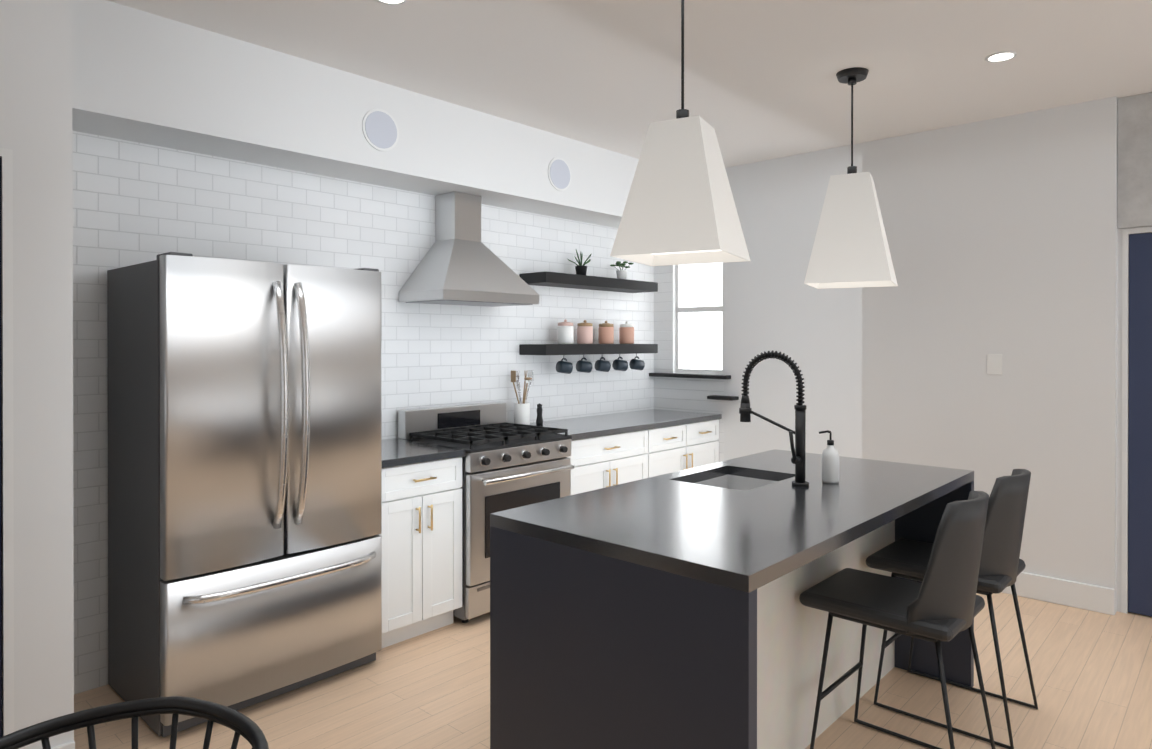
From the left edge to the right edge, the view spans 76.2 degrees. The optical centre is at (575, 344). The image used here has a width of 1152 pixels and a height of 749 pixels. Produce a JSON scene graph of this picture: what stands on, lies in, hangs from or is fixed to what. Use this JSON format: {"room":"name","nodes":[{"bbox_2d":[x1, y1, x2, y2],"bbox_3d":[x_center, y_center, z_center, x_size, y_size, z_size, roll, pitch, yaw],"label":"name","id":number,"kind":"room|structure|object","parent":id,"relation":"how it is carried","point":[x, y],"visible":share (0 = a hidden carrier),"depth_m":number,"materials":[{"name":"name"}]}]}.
{"room":"kitchen","nodes":[
{"label":"kitchen","id":0,"kind":"room"},
{"bbox_2d":[0,0,73,748],"bbox_3d":[-3.560,0.073,0.907,0.710,2.774,4.816,0,0,43],"label":"wall","id":1,"kind":"structure","parent":0,"point":[36,135],"depth_m":2.38,"materials":[{"name":"white paint"}]},
{"bbox_2d":[0,158,1,736],"bbox_3d":[-2.058,0.432,1.985,0.116,2.032,0.820,0,0,43],"label":"door","id":2,"kind":"structure","parent":1,"relation":"in","point":[0,493],"depth_m":2.30,"materials":[{"name":"black"}]},
{"bbox_2d":[0,148,13,736],"bbox_3d":[-2.110,0.422,2.033,0.104,2.068,0.876,0,0,43],"label":"door frame","id":3,"kind":"structure","parent":1,"relation":"attached to","point":[6,156],"depth_m":2.31,"materials":[{"name":"white paint"}]},
{"bbox_2d":[72,131,653,694],"bbox_3d":[-2.411,0.067,2.771,0.120,2.774,9.115,0,0,43],"label":"tiled wall","id":4,"kind":"structure","parent":0,"point":[136,203],"depth_m":3.92,"materials":[{"name":"white tile"}]},
{"bbox_2d":[72,0,638,227],"bbox_3d":[-0.650,-1.107,4.337,0.351,0.439,4.179,0,0,43],"label":"soffit","id":5,"kind":"structure","parent":4,"relation":"attached to","point":[140,76],"depth_m":3.42,"materials":[{"name":"white paint"}]},
{"bbox_2d":[362,109,398,150],"bbox_3d":[-0.983,-1.080,3.707,0.009,0.210,0.210,0,0,43],"label":"speaker","id":6,"kind":"object","parent":5,"relation":"attached to","point":[380,129],"visible":1,"depth_m":3.70},
{"bbox_2d":[548,157,570,190],"bbox_3d":[-0.102,-1.078,4.666,0.009,0.210,0.210,0,0,43],"label":"speaker","id":7,"kind":"object","parent":5,"relation":"attached to","point":[559,173],"visible":1,"depth_m":4.66},
{"bbox_2d":[399,191,538,306],"bbox_3d":[-0.617,-0.562,4.321,0.416,0.648,0.720,0,0,43],"label":"range hood","id":8,"kind":"object","parent":4,"relation":"attached to","point":[460,263],"visible":1,"depth_m":4.26,"materials":[{"name":"silver metal"}]},
{"bbox_2d":[519,344,657,354],"bbox_3d":[0.124,0.035,5.257,0.248,0.070,1.214,0,0,43],"label":"shelf","id":9,"kind":"object","parent":4,"relation":"attached to","point":[555,349],"visible":1,"depth_m":5.00,"materials":[{"name":"black wood"}]},
{"bbox_2d":[556,355,572,373],"bbox_3d":[-0.080,0.137,4.979,0.100,0.131,0.079,0,0,-33],"label":"mug","id":10,"kind":"object","parent":9,"relation":"attached to","point":[562,366],"visible":0.98,"depth_m":4.96,"materials":[{"name":"black ceramic"}]},
{"bbox_2d":[557,319,573,343],"bbox_3d":[-0.071,-0.086,5.038,0.112,0.170,0.112,0,0,43],"label":"canister","id":11,"kind":"object","parent":9,"relation":"on","point":[565,331],"visible":1,"depth_m":4.99,"materials":[{"name":"white ceramic"}]},
{"bbox_2d":[576,355,591,372],"bbox_3d":[0.055,0.136,5.126,0.100,0.131,0.079,0,0,-33],"label":"mug","id":12,"kind":"object","parent":9,"relation":"attached to","point":[584,366],"visible":0.96,"depth_m":5.10,"materials":[{"name":"black ceramic"}]},
{"bbox_2d":[577,320,592,343],"bbox_3d":[0.064,-0.086,5.185,0.112,0.170,0.112,0,0,43],"label":"canister","id":13,"kind":"object","parent":9,"relation":"on","point":[584,332],"visible":1,"depth_m":5.14,"materials":[{"name":"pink ceramic"}]},
{"bbox_2d":[595,357,610,371],"bbox_3d":[0.191,0.136,5.273,0.100,0.131,0.079,0,0,-33],"label":"mug","id":14,"kind":"object","parent":9,"relation":"attached to","point":[602,365],"visible":0.98,"depth_m":5.25,"materials":[{"name":"black ceramic"}]},
{"bbox_2d":[598,321,613,343],"bbox_3d":[0.219,-0.087,5.354,0.112,0.170,0.112,0,0,43],"label":"canister","id":15,"kind":"object","parent":9,"relation":"on","point":[606,332],"visible":1,"depth_m":5.31,"materials":[{"name":"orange ceramic"}]},
{"bbox_2d":[612,354,627,370],"bbox_3d":[0.326,0.135,5.421,0.100,0.131,0.079,0,0,-33],"label":"mug","id":16,"kind":"object","parent":9,"relation":"attached to","point":[619,365],"visible":0.98,"depth_m":5.40,"materials":[{"name":"black ceramic"}]},
{"bbox_2d":[619,321,633,343],"bbox_3d":[0.382,-0.087,5.531,0.112,0.170,0.112,0,0,43],"label":"canister","id":17,"kind":"object","parent":9,"relation":"on","point":[626,332],"visible":1,"depth_m":5.48,"materials":[{"name":"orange ceramic"}]},
{"bbox_2d":[629,354,644,369],"bbox_3d":[0.461,0.135,5.568,0.100,0.131,0.079,0,0,-33],"label":"mug","id":18,"kind":"object","parent":9,"relation":"attached to","point":[635,364],"visible":0.96,"depth_m":5.54,"materials":[{"name":"ceramic"}]},
{"bbox_2d":[519,271,657,292],"bbox_3d":[0.124,-0.435,5.256,0.248,0.070,1.214,0,0,43],"label":"shelf","id":19,"kind":"object","parent":4,"relation":"attached to","point":[556,279],"visible":0.9,"depth_m":5.08,"materials":[{"name":"black wood"}]},
{"bbox_2d":[568,250,590,274],"bbox_3d":[0.060,-0.574,5.145,0.176,0.206,0.175,0,0,43],"label":"plant","id":20,"kind":"object","parent":19,"relation":"on","point":[580,268],"visible":0.9,"depth_m":5.13,"materials":[{"name":"green plant"}]},
{"bbox_2d":[610,261,633,278],"bbox_3d":[0.341,-0.548,5.483,0.160,0.152,0.126,0,0,43],"label":"plant","id":21,"kind":"object","parent":19,"relation":"on","point":[621,274],"visible":0.98,"depth_m":5.46,"materials":[{"name":"green plant"}]},
{"bbox_2d":[74,592,1151,748],"bbox_3d":[-0.098,1.511,0.845,6.500,0.100,9.600,0,0,43],"label":"floor","id":22,"kind":"structure","parent":0,"point":[1091,671],"depth_m":3.00,"materials":[{"name":"brown wood"}]},
{"bbox_2d":[0,696,268,748],"bbox_3d":[-0.878,1.111,1.370,0.620,0.701,0.620,0,0,43],"label":"chair","id":23,"kind":"object","parent":22,"relation":"on","point":[248,729],"visible":1,"depth_m":1.55,"materials":[{"name":"black wood"}]},
{"bbox_2d":[107,252,381,736],"bbox_3d":[-1.391,0.557,3.184,0.767,1.790,0.910,0,0,43],"label":"fridge","id":24,"kind":"object","parent":22,"relation":"on","point":[244,482],"visible":1,"depth_m":2.90,"materials":[{"name":"grey metal"}]},
{"bbox_2d":[378,438,464,647],"bbox_3d":[-0.964,0.992,3.776,0.649,0.915,0.507,0,0,43],"label":"base cabinet","id":25,"kind":"object","parent":22,"relation":"on","point":[421,534],"visible":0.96,"depth_m":3.59,"materials":[{"name":"white wood"}]},
{"bbox_2d":[398,402,574,622],"bbox_3d":[-0.492,0.911,4.208,0.708,1.075,0.760,0,0,43],"label":"range","id":26,"kind":"object","parent":22,"relation":"on","point":[506,465],"visible":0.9,"depth_m":3.99,"materials":[{"name":"silver metal"}]},
{"bbox_2d":[568,429,657,494],"bbox_3d":[0.007,1.007,4.858,0.615,0.878,0.862,0,0,43],"label":"base cabinet","id":27,"kind":"object","parent":22,"relation":"on","point":[609,450],"depth_m":4.65,"materials":[{"name":"white wood"}]},
{"bbox_2d":[530,409,721,440],"bbox_3d":[0.296,0.548,5.156,0.636,0.038,1.696,0,0,43],"label":"countertop","id":28,"kind":"structure","parent":27,"relation":"on","point":[606,425],"depth_m":5.05,"materials":[{"name":"stone"}]},
{"bbox_2d":[511,370,532,424],"bbox_3d":[-0.349,0.348,4.752,0.168,0.364,0.164,0,0,43],"label":"utensil crock","id":29,"kind":"object","parent":28,"relation":"on","point":[521,412],"visible":0.79,"depth_m":4.72,"materials":[{"name":"white ceramic"}]},
{"bbox_2d":[536,403,542,424],"bbox_3d":[-0.241,0.460,4.856,0.048,0.140,0.047,0,0,43],"label":"pepper mill","id":30,"kind":"object","parent":28,"relation":"on","point":[539,420],"visible":1,"depth_m":4.84,"materials":[{"name":"black"}]},
{"bbox_2d":[658,421,718,475],"bbox_3d":[0.540,1.005,5.438,0.615,0.878,0.950,0,0,43],"label":"base cabinet","id":31,"kind":"object","parent":22,"relation":"on","point":[680,447],"depth_m":5.26,"materials":[{"name":"white wood"}]},
{"bbox_2d":[490,473,973,748],"bbox_3d":[0.706,1.016,2.738,0.929,0.876,1.902,0,0,43],"label":"kitchen island","id":32,"kind":"object","parent":22,"relation":"on","point":[667,611],"depth_m":2.15,"materials":[{"name":"grey stone"}]},
{"bbox_2d":[490,449,973,584],"bbox_3d":[0.709,0.558,2.733,0.921,0.040,1.902,0,0,43],"label":"island countertop","id":33,"kind":"structure","parent":32,"relation":"on","point":[740,536],"depth_m":2.36,"materials":[{"name":"black stone"}]},
{"bbox_2d":[739,350,808,486],"bbox_3d":[0.760,0.280,2.867,0.291,0.514,0.099,0,0,43],"label":"faucet","id":34,"kind":"object","parent":33,"relation":"on","point":[798,458],"visible":1,"depth_m":2.80,"materials":[{"name":"black metal"}]},
{"bbox_2d":[819,430,838,483],"bbox_3d":[0.986,0.437,2.867,0.079,0.201,0.065,0,0,43],"label":"soap dispenser","id":35,"kind":"object","parent":33,"relation":"on","point":[830,464],"visible":1,"depth_m":2.84,"materials":[{"name":"white plastic"}]},
{"bbox_2d":[799,491,994,748],"bbox_3d":[1.106,0.970,2.521,0.544,0.962,0.421,0,0,43],"label":"stool","id":36,"kind":"object","parent":22,"relation":"on","point":[942,601],"visible":1,"depth_m":2.34,"materials":[{"name":"grey leather"}]},
{"bbox_2d":[866,469,1037,748],"bbox_3d":[1.505,0.969,2.948,0.544,0.962,0.421,0,0,43],"label":"stool","id":37,"kind":"object","parent":22,"relation":"on","point":[1002,566],"visible":0.81,"depth_m":2.74,"materials":[{"name":"grey leather"}]},
{"bbox_2d":[108,0,1151,167],"bbox_3d":[-0.098,-1.363,0.835,6.500,0.100,9.600,0,0,43],"label":"ceiling","id":38,"kind":"structure","parent":0,"point":[762,82],"depth_m":3.38,"materials":[{"name":"white paint"}]},
{"bbox_2d":[377,0,406,4],"bbox_3d":[-0.705,-1.317,2.791,0.128,0.004,0.128,0,0,43],"label":"recessed light","id":39,"kind":"object","parent":38,"relation":"in","point":[393,2],"visible":1,"depth_m":2.83,"materials":[{"name":"white paint"}]},
{"bbox_2d":[610,0,750,265],"bbox_3d":[0.362,-0.804,2.492,0.370,1.028,0.370,0,0,28],"label":"pendant light","id":40,"kind":"object","parent":38,"relation":"hanging from","point":[680,208],"visible":1,"depth_m":2.39,"materials":[{"name":"white metal"}]},
{"bbox_2d":[804,67,897,288],"bbox_3d":[1.347,-0.806,3.587,0.385,1.033,0.385,0,0,28],"label":"pendant light","id":41,"kind":"object","parent":38,"relation":"hanging from","point":[850,249],"visible":1,"depth_m":3.47,"materials":[{"name":"white painted metal"},{"name":"black metal"}]},
{"bbox_2d":[985,51,1016,62],"bbox_3d":[1.952,-1.320,3.378,0.128,0.004,0.128,0,0,43],"label":"recessed light","id":42,"kind":"object","parent":38,"relation":"in","point":[1001,56],"visible":1,"depth_m":3.37,"materials":[{"name":"white paint"}]},
{"bbox_2d":[654,96,1117,613],"bbox_3d":[1.756,0.058,5.050,3.176,2.774,0.120,0,0,43],"label":"wall","id":43,"kind":"structure","parent":0,"point":[1001,235],"depth_m":4.45,"materials":[{"name":"paint"}]},
{"bbox_2d":[649,373,730,378],"bbox_3d":[0.876,0.247,5.729,0.718,0.028,0.069,0,0,43],"label":"window sill","id":44,"kind":"structure","parent":43,"relation":"attached to","point":[704,376],"depth_m":5.67,"materials":[{"name":"black"}]},
{"bbox_2d":[672,263,723,374],"bbox_3d":[0.976,-0.272,5.751,0.475,1.010,0.096,0,0,43],"label":"window","id":45,"kind":"structure","parent":43,"relation":"in","point":[697,318],"depth_m":5.81,"materials":[{"name":"white glass"}]},
{"bbox_2d":[707,395,738,400],"bbox_3d":[1.099,0.401,5.505,0.215,0.025,0.099,0,0,43],"label":"ledge","id":46,"kind":"object","parent":43,"relation":"attached to","point":[720,397],"visible":1,"depth_m":5.47,"materials":[{"name":"black"}]},
{"bbox_2d":[987,354,1001,374],"bbox_3d":[2.458,0.118,4.318,0.080,0.120,0.008,0,0,43],"label":"switch plate","id":47,"kind":"object","parent":43,"relation":"attached to","point":[994,364],"visible":1,"depth_m":4.31,"materials":[{"name":"white plastic"}]},
{"bbox_2d":[1002,572,1114,614],"bbox_3d":[1.997,1.376,4.741,2.396,0.140,0.018,0,0,43],"label":"baseboard","id":48,"kind":"structure","parent":43,"relation":"attached to","point":[1094,598],"depth_m":4.07,"materials":[{"name":"white paint"}]},
{"bbox_2d":[1117,226,1151,611],"bbox_3d":[4.076,0.065,3.238,3.195,2.774,0.450,0,0,43],"label":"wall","id":49,"kind":"structure","parent":0,"point":[1119,404],"depth_m":3.98,"materials":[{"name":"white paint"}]},
{"bbox_2d":[1117,92,1151,228],"bbox_3d":[4.007,-0.970,2.972,2.942,0.699,0.030,0,0,43],"label":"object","id":50,"kind":"structure","parent":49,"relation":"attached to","point":[1134,188],"depth_m":3.91,"materials":[{"name":"grey"}]},
{"bbox_2d":[1121,227,1151,613],"bbox_3d":[3.303,0.416,3.710,0.876,2.068,0.104,0,0,43],"label":"door frame","id":51,"kind":"structure","parent":49,"relation":"attached to","point":[1125,232],"depth_m":3.96,"materials":[{"name":"white paint"}]},
{"bbox_2d":[1128,233,1151,615],"bbox_3d":[3.284,0.426,3.688,0.820,2.032,0.031,0,0,43],"label":"door","id":52,"kind":"structure","parent":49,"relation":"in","point":[1140,453],"depth_m":3.92,"materials":[{"name":"blue wood"}]}
]}

